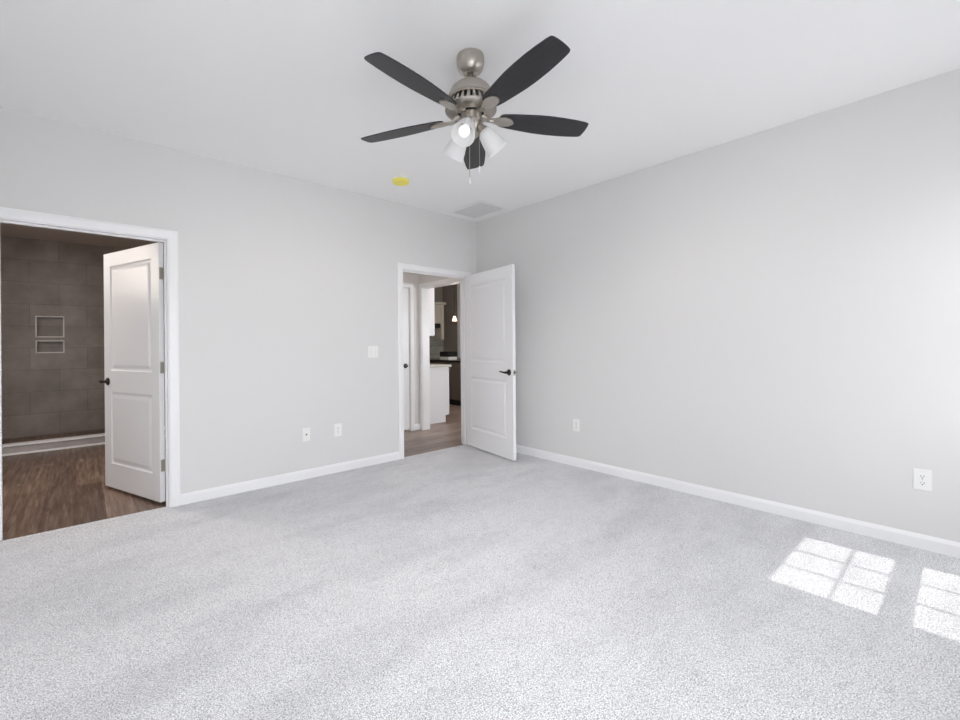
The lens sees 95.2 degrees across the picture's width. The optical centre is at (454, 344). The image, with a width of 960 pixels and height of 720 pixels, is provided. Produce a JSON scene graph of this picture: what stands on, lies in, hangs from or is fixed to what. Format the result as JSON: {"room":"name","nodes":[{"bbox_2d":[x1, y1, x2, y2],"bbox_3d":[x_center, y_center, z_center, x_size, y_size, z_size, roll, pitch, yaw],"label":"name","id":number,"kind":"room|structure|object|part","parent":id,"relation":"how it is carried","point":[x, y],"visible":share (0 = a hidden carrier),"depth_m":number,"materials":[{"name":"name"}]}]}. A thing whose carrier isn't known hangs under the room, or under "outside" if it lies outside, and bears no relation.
{"room":"empty bedroom","nodes":[
{"label":"empty bedroom","id":0,"kind":"room"},
{"bbox_2d":[0,235,164,439],"bbox_3d":[-5.495,-0.063,6.586,3.350,2.830,0.300,0,0,-41],"label":"wall","id":1,"kind":"structure","parent":0,"point":[43,393],"depth_m":6.21,"materials":[{"name":"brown tile"}]},
{"bbox_2d":[35,316,64,336],"bbox_3d":[-5.733,-0.255,6.194,0.302,0.300,0.028,0,0,-41],"label":"frame","id":2,"kind":"object","parent":1,"relation":"attached to","point":[35,316],"visible":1,"depth_m":6.16,"materials":[{"name":"white tile"}]},
{"bbox_2d":[35,340,64,352],"bbox_3d":[-5.730,0.026,6.194,0.302,0.180,0.028,0,0,-41],"label":"frame","id":3,"kind":"object","parent":1,"relation":"attached to","point":[35,340],"visible":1,"depth_m":6.20,"materials":[{"name":"white"}]},
{"bbox_2d":[0,107,475,493],"bbox_3d":[-1.778,-0.099,3.749,5.300,2.820,0.115,0,0,-41],"label":"wall","id":4,"kind":"structure","parent":0,"point":[286,284],"depth_m":3.76,"materials":[{"name":"white paint"}]},
{"bbox_2d":[0,207,179,540],"bbox_3d":[-2.562,0.189,3.076,1.044,2.117,0.149,0,0,-41],"label":"door frame","id":5,"kind":"structure","parent":4,"relation":"attached to","point":[169,238],"depth_m":3.32,"materials":[{"name":"white paint"}]},
{"bbox_2d":[99,242,165,502],"bbox_3d":[-2.661,0.216,3.611,0.907,2.010,0.147,0,0,29],"label":"door","id":6,"kind":"structure","parent":4,"relation":"in","point":[134,364],"depth_m":3.56,"materials":[{"name":"white paint"}]},
{"bbox_3d":[-3.013,0.317,3.759,0.066,0.066,0.054,0,0,29],"label":"handle","id":7,"kind":"part","parent":6,"relation":"part of","materials":[{"name":"metal"}]},
{"bbox_2d":[179,451,399,505],"bbox_3d":[-1.356,1.186,4.018,2.012,0.084,0.014,0,0,-41],"label":"baseboard","id":8,"kind":"structure","parent":4,"relation":"attached to","point":[210,493],"depth_m":3.85,"materials":[{"name":"white paint"}]},
{"bbox_2d":[303,427,309,441],"bbox_3d":[-1.363,0.823,4.014,0.070,0.122,0.015,0,0,-41],"label":"cable plate","id":9,"kind":"object","parent":4,"relation":"attached to","point":[306,431],"visible":1,"depth_m":4.01,"materials":[{"name":"white plastic"}]},
{"bbox_2d":[334,423,341,436],"bbox_3d":[-1.129,0.820,4.219,0.076,0.122,0.008,0,0,-41],"label":"wall outlet","id":10,"kind":"object","parent":4,"relation":"attached to","point":[337,427],"visible":1,"depth_m":4.22,"materials":[{"name":"white plastic"}]},
{"bbox_2d":[368,346,377,357],"bbox_3d":[-0.835,0.072,4.470,0.118,0.122,0.016,0,0,-41],"label":"light switch","id":11,"kind":"object","parent":4,"relation":"attached to","point":[372,350],"visible":1,"depth_m":4.47,"materials":[{"name":"white plastic"}]},
{"bbox_2d":[397,263,470,458],"bbox_3d":[-0.242,0.173,5.064,1.062,2.111,0.149,0,0,-41],"label":"door frame","id":12,"kind":"structure","parent":4,"relation":"attached to","point":[401,267],"depth_m":4.89,"materials":[{"name":"white paint"}]},
{"bbox_3d":[-0.285,0.169,5.114,1.062,2.101,0.017,0,0,-41],"label":"casing","id":13,"kind":"part","parent":12,"relation":"part of","materials":[{"name":"white paint"}]},
{"bbox_2d":[465,264,515,460],"bbox_3d":[0.380,0.183,4.900,0.147,2.026,0.925,0,0,-31],"label":"door","id":14,"kind":"structure","parent":4,"relation":"in","point":[489,294],"depth_m":4.83,"materials":[{"name":"white paint"}]},
{"bbox_3d":[0.541,0.288,4.543,0.054,0.066,0.066,0,0,-31],"label":"handle","id":15,"kind":"part","parent":14,"relation":"part of","materials":[{"name":"grey metal"}]},
{"bbox_2d":[403,272,419,430],"bbox_3d":[-1.109,-0.099,6.092,1.465,2.830,0.400,0,0,-41],"label":"wall","id":16,"kind":"structure","parent":0,"point":[408,277],"depth_m":6.30,"materials":[{"name":"white paint"}]},
{"bbox_2d":[403,288,409,429],"bbox_3d":[-0.947,0.202,5.971,0.812,2.010,0.091,0,0,-41],"label":"door","id":17,"kind":"structure","parent":16,"relation":"in","point":[405,290],"depth_m":6.20,"materials":[{"name":"white paint"}]},
{"bbox_2d":[403,282,414,430],"bbox_3d":[-0.980,0.179,6.001,0.942,2.111,0.132,0,0,-41],"label":"door frame","id":18,"kind":"structure","parent":16,"relation":"attached to","point":[410,286],"depth_m":6.23,"materials":[{"name":"white paint"}]},
{"bbox_2d":[415,423,419,429],"bbox_3d":[-0.542,1.179,6.296,0.093,0.084,0.014,0,0,-41],"label":"baseboard","id":19,"kind":"structure","parent":16,"relation":"attached to","point":[417,426],"depth_m":6.29,"materials":[{"name":"white paint"}]},
{"bbox_2d":[429,288,434,335],"bbox_3d":[-0.857,-0.596,7.201,0.358,0.920,1.250,0,0,-41],"label":"upper cabinet","id":20,"kind":"object","parent":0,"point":[431,291],"visible":0.09,"depth_m":6.80,"materials":[{"name":"white wood"}]},
{"bbox_2d":[434,286,442,358],"bbox_3d":[-1.337,-0.097,9.545,2.685,2.830,0.100,0,0,-41],"label":"wall","id":21,"kind":"structure","parent":0,"point":[438,292],"depth_m":10.30,"materials":[{"name":"beige paint"}]},
{"bbox_2d":[429,336,442,358],"bbox_3d":[-1.299,-0.053,9.500,2.683,0.758,0.012,0,0,-41],"label":"tile backsplash","id":22,"kind":"structure","parent":21,"relation":"attached to","point":[435,346],"depth_m":10.21,"materials":[{"name":"grey tile"}]},
{"bbox_2d":[433,302,445,339],"bbox_3d":[-0.653,-0.540,9.808,0.900,0.845,0.364,0,0,-41],"label":"upper cabinet","id":23,"kind":"object","parent":21,"relation":"attached to","point":[438,306],"visible":0.44,"depth_m":9.91,"materials":[{"name":"beige wood"}]},
{"bbox_3d":[-0.460,-0.694,9.789,0.361,0.410,0.018,0,0,-41],"label":"door","id":24,"kind":"part","parent":23,"relation":"part of","materials":[{"name":"beige wood"}]},
{"bbox_3d":[-0.656,-0.935,9.808,0.900,0.055,0.364,0,0,-41],"label":"crown","id":25,"kind":"part","parent":23,"relation":"part of","materials":[{"name":"beige wood"}]},
{"bbox_2d":[443,284,460,358],"bbox_3d":[1.003,-0.116,8.956,0.100,2.830,7.600,0,0,-41],"label":"wall","id":26,"kind":"structure","parent":0,"point":[450,342],"depth_m":10.17,"materials":[{"name":"brown paint"}]},
{"bbox_2d":[457,284,460,357],"bbox_3d":[0.110,-0.609,9.893,0.030,1.830,0.140,0,0,-41],"label":"trim","id":27,"kind":"structure","parent":26,"relation":"attached to","point":[458,285],"depth_m":9.90,"materials":[{"name":"white paint"}]},
{"bbox_2d":[0,404,959,719],"bbox_3d":[-1.139,1.271,5.168,8.100,0.090,10.550,0,0,-41],"label":"floor","id":28,"kind":"structure","parent":0,"point":[463,582],"depth_m":2.06,"materials":[{"name":"grey carpet"}]},
{"bbox_2d":[2,433,104,456],"bbox_3d":[-4.580,1.202,5.531,3.350,0.120,0.149,0,0,-41],"label":"shower curb","id":29,"kind":"object","parent":28,"relation":"on","point":[8,449],"visible":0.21,"depth_m":5.24,"materials":[{"name":"grey tile"}]},
{"bbox_2d":[430,367,448,423],"bbox_3d":[-0.737,0.794,7.293,0.643,0.873,1.250,0,0,-41],"label":"base cabinet","id":30,"kind":"object","parent":28,"relation":"on","point":[439,377],"visible":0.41,"depth_m":6.89,"materials":[{"name":"white wood"}]},
{"bbox_2d":[430,364,451,367],"bbox_3d":[-0.723,0.340,7.289,0.665,0.035,1.280,0,0,-41],"label":"countertop","id":31,"kind":"structure","parent":30,"relation":"on","point":[431,365],"depth_m":6.91,"materials":[{"name":"grey"}]},
{"bbox_2d":[430,361,460,405],"bbox_3d":[0.142,0.787,9.277,0.796,0.873,2.218,0,0,-41],"label":"base cabinet","id":32,"kind":"object","parent":28,"relation":"on","point":[455,370],"visible":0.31,"depth_m":8.85,"materials":[{"name":"brown wood"}]},
{"bbox_3d":[-0.246,0.734,9.131,0.018,0.730,0.480,0,0,-41],"label":"door","id":33,"kind":"part","parent":32,"relation":"part of","materials":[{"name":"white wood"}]},
{"bbox_2d":[430,358,460,362],"bbox_3d":[-0.166,0.336,9.016,1.598,0.035,2.218,0,0,-41],"label":"countertop","id":34,"kind":"structure","parent":32,"relation":"on","point":[437,359],"depth_m":9.11,"materials":[{"name":"black stone"}]},
{"bbox_2d":[440,351,456,359],"bbox_3d":[-0.141,0.231,9.356,0.240,0.175,0.300,0,0,-41],"label":"countertop appliance","id":35,"kind":"object","parent":34,"relation":"on","point":[446,355],"visible":1,"depth_m":9.27,"materials":[{"name":"white plastic"}]},
{"bbox_3d":[0.080,0.731,8.751,0.018,0.730,0.480,0,0,-41],"label":"door","id":36,"kind":"part","parent":32,"relation":"part of","materials":[{"name":"brown wood"}]},
{"bbox_2d":[0,0,959,252],"bbox_3d":[-1.796,-1.558,3.768,5.515,0.100,9.510,0,0,-41],"label":"ceiling","id":37,"kind":"structure","parent":0,"point":[288,88],"depth_m":2.47,"materials":[{"name":"white paint"}]},
{"bbox_2d":[392,176,408,185],"bbox_3d":[-0.495,-1.493,4.006,0.154,0.052,0.154,0,0,-41],"label":"smoke detector","id":38,"kind":"object","parent":37,"relation":"attached to","point":[397,180],"visible":1,"depth_m":3.96,"materials":[{"name":"yellow plastic"}]},
{"bbox_2d":[361,36,587,184],"bbox_3d":[0.080,-1.186,2.277,1.268,0.675,1.270,0,0,-41],"label":"ceiling fan","id":39,"kind":"object","parent":37,"relation":"hanging from","point":[470,102],"visible":1,"depth_m":2.23,"materials":[{"name":"black wood"}]},
{"bbox_3d":[-0.293,-1.202,2.472,0.514,0.006,0.144,0,12,23],"label":"blade","id":40,"kind":"part","parent":39,"relation":"part of","materials":[{"name":"black wood"}]},
{"bbox_3d":[-0.183,-1.202,2.004,0.144,0.006,0.514,15,10,40],"label":"blade","id":41,"kind":"part","parent":39,"relation":"part of","materials":[{"name":"black wood"}]},
{"bbox_3d":[0.006,-1.079,2.402,0.122,0.154,0.151,0,0,-41],"label":"lamp shade","id":42,"kind":"part","parent":39,"relation":"part of","materials":[{"name":"white glass"}]},
{"bbox_3d":[-0.001,-1.209,2.348,0.068,0.049,0.026,0,12,23],"label":"arm","id":43,"kind":"part","parent":39,"relation":"part of","materials":[{"name":"silver metal"}]},
{"bbox_3d":[0.025,-1.209,2.243,0.026,0.049,0.068,15,10,40],"label":"arm","id":44,"kind":"part","parent":39,"relation":"part of","materials":[{"name":"silver metal"}]},
{"bbox_3d":[0.051,-1.079,2.193,0.146,0.154,0.130,0,0,-41],"label":"lamp shade","id":45,"kind":"part","parent":39,"relation":"part of","materials":[{"name":"white glass"}]},
{"bbox_3d":[0.055,-1.094,2.211,0.058,0.099,0.088,0,0,36],"label":"bulb","id":46,"kind":"part","parent":39,"relation":"part of","materials":[{"name":"white glass"}]},
{"bbox_3d":[0.118,-1.205,2.721,0.144,0.006,0.514,-13,-1,5],"label":"blade","id":47,"kind":"part","parent":39,"relation":"part of","materials":[{"name":"black wood"}]},
{"bbox_3d":[0.129,-1.058,2.314,0.004,0.227,0.004,0,0,-41],"label":"pull chain","id":48,"kind":"part","parent":39,"relation":"part of","materials":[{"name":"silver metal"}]},
{"bbox_3d":[0.173,-1.210,2.335,0.068,0.049,0.026,0,-12,-13],"label":"arm","id":49,"kind":"part","parent":39,"relation":"part of","materials":[{"name":"silver metal"}]},
{"bbox_3d":[0.208,-1.080,2.333,0.147,0.154,0.129,0,0,-41],"label":"lamp shade","id":50,"kind":"part","parent":39,"relation":"part of","materials":[{"name":"white glass"}]},
{"bbox_3d":[0.296,-1.206,1.963,0.144,0.006,0.514,14,-7,-30],"label":"blade","id":51,"kind":"part","parent":39,"relation":"part of","materials":[{"name":"black wood"}]},
{"bbox_3d":[0.482,-1.208,2.407,0.514,0.006,0.144,0,-12,-13],"label":"blade","id":52,"kind":"part","parent":39,"relation":"part of","materials":[{"name":"black wood"}]},
{"bbox_2d":[450,201,506,218],"bbox_3d":[0.258,-1.520,4.949,0.400,0.010,0.520,0,0,-41],"label":"ceiling vent","id":53,"kind":"object","parent":37,"relation":"in","point":[479,209],"visible":1,"depth_m":4.94,"materials":[{"name":"white plastic"}]},
{"bbox_2d":[419,68,959,542],"bbox_3d":[-0.115,-0.107,5.969,0.115,2.830,10.680,0,0,-41],"label":"wall","id":54,"kind":"structure","parent":0,"point":[772,314],"depth_m":3.12,"materials":[{"name":"white paint"}]},
{"bbox_2d":[419,278,459,429],"bbox_3d":[-0.117,0.172,5.974,0.147,2.109,1.053,0,0,-41],"label":"door frame","id":55,"kind":"structure","parent":54,"relation":"attached to","point":[424,355],"depth_m":6.31,"materials":[{"name":"white paint"}]},
{"bbox_3d":[-0.067,0.171,6.017,0.015,2.109,1.053,0,0,-41],"label":"casing","id":56,"kind":"part","parent":55,"relation":"part of","materials":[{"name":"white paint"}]},
{"bbox_2d":[573,419,579,431],"bbox_3d":[1.205,0.799,4.344,0.008,0.122,0.076,0,0,-41],"label":"wall outlet","id":57,"kind":"object","parent":54,"relation":"attached to","point":[576,422],"visible":1,"depth_m":4.34,"materials":[{"name":"white plastic"}]},
{"bbox_2d":[516,445,959,557],"bbox_3d":[1.757,1.161,3.699,0.014,0.084,4.550,0,0,-41],"label":"baseboard","id":58,"kind":"structure","parent":54,"relation":"attached to","point":[916,540],"depth_m":3.10,"materials":[{"name":"white paint"}]},
{"bbox_2d":[913,468,931,491],"bbox_3d":[2.735,0.790,2.559,0.008,0.122,0.076,0,0,-41],"label":"wall outlet","id":59,"kind":"object","parent":54,"relation":"attached to","point":[922,479],"visible":1,"depth_m":2.56,"materials":[{"name":"white plastic"}]},
{"bbox_2d":[918,474,926,478],"bbox_3d":[2.733,0.770,2.557,0.003,0.027,0.033,0,0,-41],"label":"socket","id":60,"kind":"object","parent":59,"relation":"attached to","point":[920,476],"depth_m":2.56,"materials":[{"name":"white plastic"}]},
{"bbox_2d":[918,481,926,485],"bbox_3d":[2.733,0.809,2.557,0.003,0.027,0.033,0,0,-41],"label":"socket","id":61,"kind":"object","parent":59,"relation":"attached to","point":[920,483],"depth_m":2.56,"materials":[{"name":"white plastic"}]},
{"bbox_3d":[-0.655,-1.568,7.611,4.350,0.100,7.700,0,0,-41],"label":"ceiling","id":62,"kind":"structure","parent":0,"visible":0},
{"bbox_2d":[452,298,456,320],"bbox_3d":[-0.013,-0.973,7.551,0.100,1.120,0.100,0,0,-41],"label":"pendant lamp","id":63,"kind":"object","parent":62,"relation":"hanging from","point":[454,314],"visible":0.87,"depth_m":7.54,"materials":[{"name":"beige glass"}]}
]}

